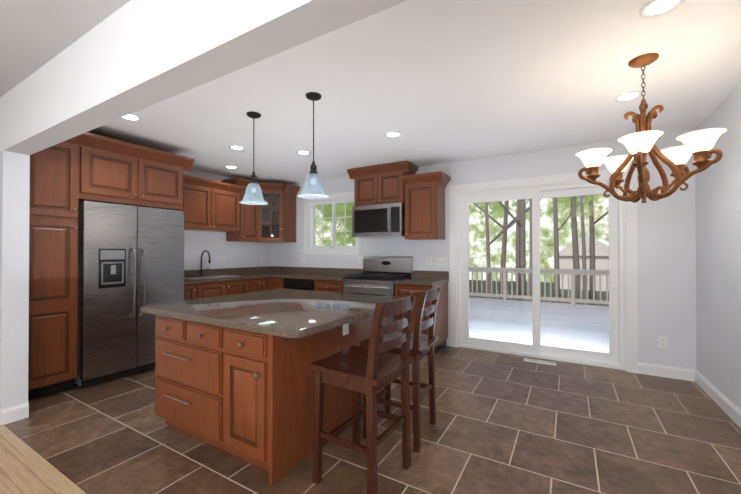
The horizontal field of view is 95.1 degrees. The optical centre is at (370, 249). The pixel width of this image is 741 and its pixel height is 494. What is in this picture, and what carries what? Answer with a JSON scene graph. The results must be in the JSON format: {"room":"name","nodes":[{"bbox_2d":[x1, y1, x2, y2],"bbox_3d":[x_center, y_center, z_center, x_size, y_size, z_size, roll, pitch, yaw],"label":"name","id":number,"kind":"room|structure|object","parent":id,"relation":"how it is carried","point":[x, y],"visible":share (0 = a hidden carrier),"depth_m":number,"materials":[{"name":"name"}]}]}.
{"room":"kitchen","nodes":[
{"label":"kitchen","id":0,"kind":"room"},
{"bbox_2d":[0,151,29,408],"bbox_3d":[-3.194,0.280,2.864,1.170,2.030,0.145,0,0,30],"label":"wall","id":1,"kind":"structure","parent":0,"point":[14,247],"depth_m":2.56,"materials":[{"name":"white paint"}]},
{"bbox_2d":[0,409,3,424],"bbox_3d":[-3.215,1.236,2.778,1.155,0.115,0.016,0,0,30],"label":"baseboard","id":2,"kind":"structure","parent":1,"relation":"attached to","point":[1,410],"depth_m":2.49,"materials":[{"name":"white wood"}]},
{"bbox_2d":[0,435,65,493],"bbox_3d":[-2.051,1.337,0.162,6.270,0.120,3.335,0,0,30],"label":"floor","id":3,"kind":"structure","parent":0,"point":[20,473],"depth_m":1.93,"materials":[{"name":"brown wood"}]},
{"bbox_2d":[0,424,86,493],"bbox_3d":[-1.214,1.283,1.588,5.870,0.007,0.050,0,0,30],"label":"threshold","id":4,"kind":"object","parent":3,"relation":"on","point":[64,483],"depth_m":2.03,"materials":[{"name":"brown wood"}]},
{"bbox_2d":[0,0,129,96],"bbox_3d":[-2.050,-1.253,0.181,6.270,0.180,3.340,0,0,30],"label":"ceiling","id":5,"kind":"structure","parent":0,"point":[35,35],"depth_m":1.76,"materials":[{"name":"grey paint"}]},
{"bbox_2d":[183,169,271,269],"bbox_3d":[-3.670,0.048,3.408,0.200,2.500,7.280,0,0,30],"label":"wall","id":6,"kind":"structure","parent":0,"point":[216,245],"depth_m":5.35,"materials":[{"name":"white paint"}]},
{"bbox_2d":[84,144,183,210],"bbox_3d":[-2.826,-0.732,3.791,0.868,0.515,0.985,0,0,30],"label":"upper cabinet","id":7,"kind":"object","parent":6,"relation":"attached to","point":[111,175],"depth_m":3.52,"materials":[{"name":"brown wood"}]},
{"bbox_2d":[183,181,234,232],"bbox_3d":[-2.440,-0.594,4.963,0.343,0.615,1.000,0,0,30],"label":"upper cabinet","id":8,"kind":"object","parent":6,"relation":"attached to","point":[205,207],"depth_m":4.84,"materials":[{"name":"brown wood"}]},
{"bbox_2d":[184,268,271,275],"bbox_3d":[-2.386,0.346,5.368,0.022,0.100,2.191,0,0,30],"label":"backsplash","id":9,"kind":"structure","parent":6,"relation":"attached to","point":[224,271],"depth_m":5.35,"materials":[{"name":"brown stone"}]},
{"bbox_2d":[223,181,262,240],"bbox_3d":[-2.084,-0.578,5.534,0.379,0.880,0.482,0,0,30],"label":"upper cabinet","id":10,"kind":"object","parent":6,"relation":"attached to","point":[246,216],"depth_m":5.39,"materials":[{"name":"brown wood"}]},
{"bbox_2d":[4,346,740,493],"bbox_3d":[-0.208,1.357,3.301,6.270,0.120,3.945,0,0,30],"label":"floor","id":11,"kind":"structure","parent":0,"point":[505,423],"depth_m":2.28,"materials":[{"name":"brown tile"}]},
{"bbox_2d":[28,140,83,400],"bbox_3d":[-3.179,0.152,3.183,0.868,2.290,0.411,0,0,30],"label":"tall cabinet","id":12,"kind":"object","parent":11,"relation":"on","point":[68,176],"depth_m":2.99,"materials":[{"name":"brown wood"}]},
{"bbox_2d":[74,201,183,387],"bbox_3d":[-2.760,0.424,3.734,0.976,1.752,0.943,0,0,30],"label":"fridge","id":13,"kind":"object","parent":11,"relation":"on","point":[130,261],"visible":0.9,"depth_m":3.39,"materials":[{"name":"silver metal"}]},
{"bbox_2d":[184,284,203,299],"bbox_3d":[-2.580,0.867,4.436,0.628,0.875,0.392,0,0,30],"label":"base cabinet","id":14,"kind":"object","parent":11,"relation":"on","point":[191,291],"depth_m":4.34,"materials":[{"name":"brown wood"}]},
{"bbox_2d":[204,280,243,297],"bbox_3d":[-2.306,0.870,4.902,0.628,0.875,0.961,0,0,30],"label":"base cabinet","id":15,"kind":"object","parent":11,"relation":"on","point":[222,287],"depth_m":4.72,"materials":[{"name":"brown wood"}]},
{"bbox_2d":[184,272,275,283],"bbox_3d":[-2.119,0.415,5.211,0.642,0.040,2.191,0,0,30],"label":"countertop","id":16,"kind":"structure","parent":15,"relation":"on","point":[235,275],"depth_m":4.86,"materials":[{"name":"brown stone"}]},
{"bbox_2d":[244,276,267,292],"bbox_3d":[-1.980,0.874,5.401,0.685,0.875,0.503,0,0,30],"label":"base cabinet","id":17,"kind":"object","parent":11,"relation":"on","point":[254,283],"depth_m":5.21,"materials":[{"name":"brown wood"}]},
{"bbox_2d":[147,313,384,484],"bbox_3d":[-0.727,0.873,2.699,1.188,0.839,1.374,0,0,30],"label":"kitchen island","id":18,"kind":"object","parent":11,"relation":"on","point":[234,375],"depth_m":2.07,"materials":[{"name":"brown wood"}]},
{"bbox_2d":[140,289,403,340],"bbox_3d":[-0.674,0.433,2.691,1.550,0.040,1.420,0,0,30],"label":"island countertop","id":19,"kind":"structure","parent":18,"relation":"on","point":[293,314],"depth_m":2.33,"materials":[{"name":"brown stone"}]},
{"bbox_2d":[268,276,283,289],"bbox_3d":[-1.358,0.875,5.635,0.307,0.875,0.685,0,0,30],"label":"base cabinet","id":20,"kind":"object","parent":11,"relation":"on","point":[274,282],"depth_m":5.40,"materials":[{"name":"brown wood"}]},
{"bbox_2d":[284,276,315,290],"bbox_3d":[-0.946,0.874,5.423,0.758,0.875,0.633,0,0,30],"label":"dishwasher","id":21,"kind":"object","parent":11,"relation":"on","point":[290,282],"depth_m":5.14,"materials":[{"name":"black metal"}]},
{"bbox_2d":[276,272,349,279],"bbox_3d":[-0.843,0.416,5.360,1.406,0.040,0.642,0,0,30],"label":"countertop","id":22,"kind":"structure","parent":21,"relation":"on","point":[307,275],"depth_m":5.24,"materials":[{"name":"brown stone"}]},
{"bbox_2d":[316,280,344,292],"bbox_3d":[-0.456,0.872,5.135,0.512,0.875,0.633,0,0,30],"label":"base cabinet","id":23,"kind":"object","parent":11,"relation":"on","point":[336,286],"depth_m":4.85,"materials":[{"name":"brown wood"}]},
{"bbox_2d":[309,295,416,493],"bbox_3d":[-0.031,0.777,1.946,0.476,1.024,0.445,0,0,30],"label":"stool","id":24,"kind":"object","parent":11,"relation":"on","point":[373,369],"visible":1,"depth_m":1.86,"materials":[{"name":"brown wood"}]},
{"bbox_2d":[343,256,411,323],"bbox_3d":[0.091,0.699,4.764,0.792,1.215,0.667,0,0,30],"label":"range","id":25,"kind":"object","parent":11,"relation":"on","point":[379,275],"visible":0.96,"depth_m":4.70,"materials":[{"name":"silver metal"}]},
{"bbox_2d":[360,286,440,452],"bbox_3d":[0.231,0.780,2.426,0.468,1.024,0.430,0,0,25],"label":"stool","id":26,"kind":"object","parent":11,"relation":"on","point":[421,346],"visible":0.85,"depth_m":2.28,"materials":[{"name":"brown wood"}]},
{"bbox_2d":[395,284,447,354],"bbox_3d":[0.679,0.868,4.472,0.501,0.875,0.628,0,0,30],"label":"base cabinet","id":27,"kind":"object","parent":11,"relation":"on","point":[401,290],"depth_m":4.29,"materials":[{"name":"brown wood"}]},
{"bbox_2d":[394,276,447,283],"bbox_3d":[0.682,0.410,4.465,0.516,0.040,0.642,0,0,30],"label":"countertop","id":28,"kind":"structure","parent":27,"relation":"on","point":[415,279],"depth_m":4.31,"materials":[{"name":"brown stone"}]},
{"bbox_2d":[524,358,555,365],"bbox_3d":[1.967,1.298,3.935,0.330,0.007,0.100,0,0,30],"label":"floor vent","id":29,"kind":"object","parent":11,"relation":"in","point":[540,361],"visible":1,"depth_m":3.93,"materials":[{"name":"white metal"}]},
{"bbox_2d":[88,0,740,183],"bbox_3d":[-0.170,-1.262,3.383,6.270,0.120,3.795,0,0,30],"label":"ceiling","id":30,"kind":"structure","parent":0,"point":[433,82],"depth_m":2.53,"materials":[{"name":"white paint"}]},
{"bbox_2d":[122,114,141,120],"bbox_3d":[-2.174,-1.200,3.060,0.176,0.008,0.176,0,0,30],"label":"recessed light","id":31,"kind":"object","parent":30,"relation":"in","point":[132,117],"visible":0.77,"depth_m":3.07,"materials":[{"name":"white"}]},
{"bbox_2d":[0,0,406,154],"bbox_3d":[-1.167,-1.038,1.683,6.270,0.590,0.145,0,0,30],"label":"ceiling beam","id":32,"kind":"structure","parent":30,"relation":"attached to","point":[130,57],"depth_m":1.51,"materials":[{"name":"white paint"}]},
{"bbox_2d":[225,165,237,168],"bbox_3d":[-1.999,-1.188,4.859,0.176,0.008,0.176,0,0,30],"label":"recessed light","id":33,"kind":"object","parent":30,"relation":"in","point":[230,166],"visible":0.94,"depth_m":4.87,"materials":[{"name":"white"}]},
{"bbox_2d":[229,145,244,149],"bbox_3d":[-1.562,-1.194,3.965,0.176,0.008,0.176,0,0,30],"label":"recessed light","id":34,"kind":"object","parent":30,"relation":"in","point":[234,147],"visible":1,"depth_m":3.95,"materials":[{"name":"white"}]},
{"bbox_2d":[239,111,267,204],"bbox_3d":[-1.035,-0.809,3.004,0.244,0.790,0.244,0,0,30],"label":"pendant light","id":35,"kind":"object","parent":30,"relation":"hanging from","point":[248,197],"visible":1,"depth_m":2.98,"materials":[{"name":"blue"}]},
{"bbox_2d":[296,150,310,154],"bbox_3d":[-0.823,-1.193,4.157,0.176,0.008,0.176,0,0,30],"label":"recessed light","id":36,"kind":"object","parent":30,"relation":"in","point":[302,152],"visible":1,"depth_m":4.14,"materials":[{"name":"white"}]},
{"bbox_2d":[298,92,328,198],"bbox_3d":[-0.445,-0.812,2.646,0.244,0.790,0.244,0,0,30],"label":"pendant light","id":37,"kind":"object","parent":30,"relation":"hanging from","point":[313,97],"visible":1,"depth_m":2.62,"materials":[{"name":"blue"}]},
{"bbox_2d":[385,131,401,136],"bbox_3d":[0.236,-1.197,3.512,0.176,0.008,0.176,0,0,30],"label":"recessed light","id":38,"kind":"object","parent":30,"relation":"in","point":[393,134],"visible":1,"depth_m":3.51,"materials":[{"name":"white"}]},
{"bbox_2d":[614,91,640,101],"bbox_3d":[2.021,-1.203,2.662,0.176,0.008,0.176,0,0,30],"label":"recessed light","id":39,"kind":"object","parent":30,"relation":"in","point":[627,96],"visible":1,"depth_m":2.65,"materials":[{"name":"white"}]},
{"bbox_2d":[575,53,726,202],"bbox_3d":[1.717,-0.752,2.155,0.710,0.914,0.719,0,0,30],"label":"chandelier","id":40,"kind":"object","parent":30,"relation":"hanging from","point":[639,144],"visible":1,"depth_m":2.12,"materials":[{"name":"brown metal"}]},
{"bbox_2d":[639,0,684,17],"bbox_3d":[1.444,-1.209,1.679,0.176,0.008,0.176,0,0,30],"label":"recessed light","id":41,"kind":"object","parent":30,"relation":"in","point":[653,8],"visible":1,"depth_m":1.69,"materials":[{"name":"white"}]},
{"bbox_2d":[272,129,696,369],"bbox_3d":[0.740,0.058,4.925,6.270,2.500,0.200,0,0,30],"label":"wall","id":42,"kind":"structure","parent":0,"point":[666,261],"depth_m":3.56,"materials":[{"name":"white paint"}]},
{"bbox_2d":[259,185,282,240],"bbox_3d":[-1.673,-0.605,5.679,0.291,0.805,0.291,0,0,30],"label":"upper cabinet","id":43,"kind":"object","parent":42,"relation":"attached to","point":[271,214],"depth_m":5.71,"materials":[{"name":"brown wood"}]},
{"bbox_2d":[301,191,360,254],"bbox_3d":[-0.629,-0.424,5.697,1.190,1.005,0.240,0,0,30],"label":"window","id":44,"kind":"structure","parent":42,"relation":"in","point":[310,247],"depth_m":5.73,"materials":[{"name":"white wood"}]},
{"bbox_2d":[272,268,447,279],"bbox_3d":[-0.383,0.346,5.450,3.350,0.100,0.022,0,0,30],"label":"backsplash","id":45,"kind":"structure","parent":42,"relation":"attached to","point":[339,271],"depth_m":5.46,"materials":[{"name":"brown stone"}]},
{"bbox_2d":[352,197,402,237],"bbox_3d":[0.161,-0.446,4.890,0.791,0.518,0.446,0,0,30],"label":"microwave","id":46,"kind":"object","parent":42,"relation":"attached to","point":[399,199],"depth_m":4.74,"materials":[{"name":"silver metal"}]},
{"bbox_2d":[351,169,414,200],"bbox_3d":[0.187,-0.864,4.937,0.799,0.455,0.343,0,0,30],"label":"upper cabinet","id":47,"kind":"object","parent":42,"relation":"attached to","point":[388,182],"depth_m":4.76,"materials":[{"name":"brown wood"}]},
{"bbox_2d":[403,177,446,239],"bbox_3d":[0.740,-0.519,4.611,0.459,0.750,0.343,0,0,30],"label":"upper cabinet","id":48,"kind":"object","parent":42,"relation":"attached to","point":[423,201],"depth_m":4.47,"materials":[{"name":"brown wood"}]},
{"bbox_2d":[427,257,431,264],"bbox_3d":[0.825,0.157,4.753,0.070,0.116,0.008,0,0,30],"label":"electrical outlet","id":49,"kind":"object","parent":42,"relation":"attached to","point":[429,260],"visible":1,"depth_m":4.75,"materials":[{"name":"white plastic"}]},
{"bbox_2d":[436,257,446,265],"bbox_3d":[0.974,0.161,4.661,0.162,0.116,0.015,0,0,30],"label":"light switch","id":50,"kind":"object","parent":42,"relation":"attached to","point":[441,261],"visible":1,"depth_m":4.66,"materials":[{"name":"white plastic"}]},
{"bbox_2d":[449,167,637,372],"bbox_3d":[1.994,0.214,4.167,2.040,2.178,0.216,0,0,30],"label":"sliding glass door","id":51,"kind":"structure","parent":42,"relation":"attached to","point":[622,354],"depth_m":4.06,"materials":[{"name":"white"}]},
{"bbox_2d":[658,336,666,347],"bbox_3d":[2.998,0.944,3.472,0.070,0.116,0.008,0,0,30],"label":"electrical outlet","id":52,"kind":"object","parent":42,"relation":"attached to","point":[662,341],"visible":1,"depth_m":3.47,"materials":[{"name":"white plastic"}]},
{"bbox_2d":[638,362,693,380],"bbox_3d":[3.009,1.241,3.459,0.440,0.115,0.015,0,0,30],"label":"baseboard","id":53,"kind":"structure","parent":42,"relation":"attached to","point":[643,368],"depth_m":3.45,"materials":[{"name":"white wood"}]},
{"bbox_2d":[695,84,740,409],"bbox_3d":[1.565,0.028,0.336,0.200,2.500,7.280,0,0,30],"label":"wall","id":54,"kind":"structure","parent":0,"point":[718,266],"depth_m":2.79,"materials":[{"name":"white paint"}]},
{"bbox_2d":[694,369,740,427],"bbox_3d":[1.473,1.221,0.382,0.015,0.115,6.880,0,0,30],"label":"baseboard","id":55,"kind":"structure","parent":54,"relation":"attached to","point":[725,404],"depth_m":2.80,"materials":[{"name":"white wood"}]},
{"label":"outside","id":56,"kind":"structure","parent":0,"visible":0},
{"bbox_2d":[315,194,608,282],"bbox_3d":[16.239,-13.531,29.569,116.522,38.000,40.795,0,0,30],"label":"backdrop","id":57,"kind":"structure","parent":56,"point":[493,228],"depth_m":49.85,"materials":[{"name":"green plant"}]},
{"bbox_2d":[469,297,608,352],"bbox_3d":[4.137,1.596,6.880,18.000,0.150,6.610,0,0,30],"label":"floor","id":58,"kind":"structure","parent":56,"point":[559,318],"depth_m":7.01,"materials":[{"name":"grey wood"}]},
{"bbox_2d":[469,267,608,304],"bbox_3d":[5.709,1.043,9.562,18.100,0.990,0.160,0,0,30],"label":"deck railing","id":59,"kind":"object","parent":58,"relation":"on","point":[504,295],"depth_m":9.91,"materials":[{"name":"grey wood"}]},
{"bbox_2d":[469,280,608,305],"bbox_3d":[18.996,4.586,32.172,120.000,0.200,65.310,0,0,30],"label":"ground","id":60,"kind":"structure","parent":56,"point":[541,289],"depth_m":36.82,"materials":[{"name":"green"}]},
{"bbox_2d":[315,194,608,304],"bbox_3d":[10.655,-12.101,18.071,60.000,33.011,21.736,0,0,30],"label":"trees","id":61,"kind":"object","parent":60,"relation":"on","point":[507,226],"depth_m":20.18,"materials":[{"name":"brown plant"}]},
{"bbox_2d":[552,235,608,290],"bbox_3d":[26.363,1.446,41.383,7.200,6.200,8.600,0,0,30],"label":"neighbouring house","id":62,"kind":"structure","parent":60,"relation":"on","point":[598,253],"depth_m":37.76,"materials":[{"name":"brown"}]}
]}

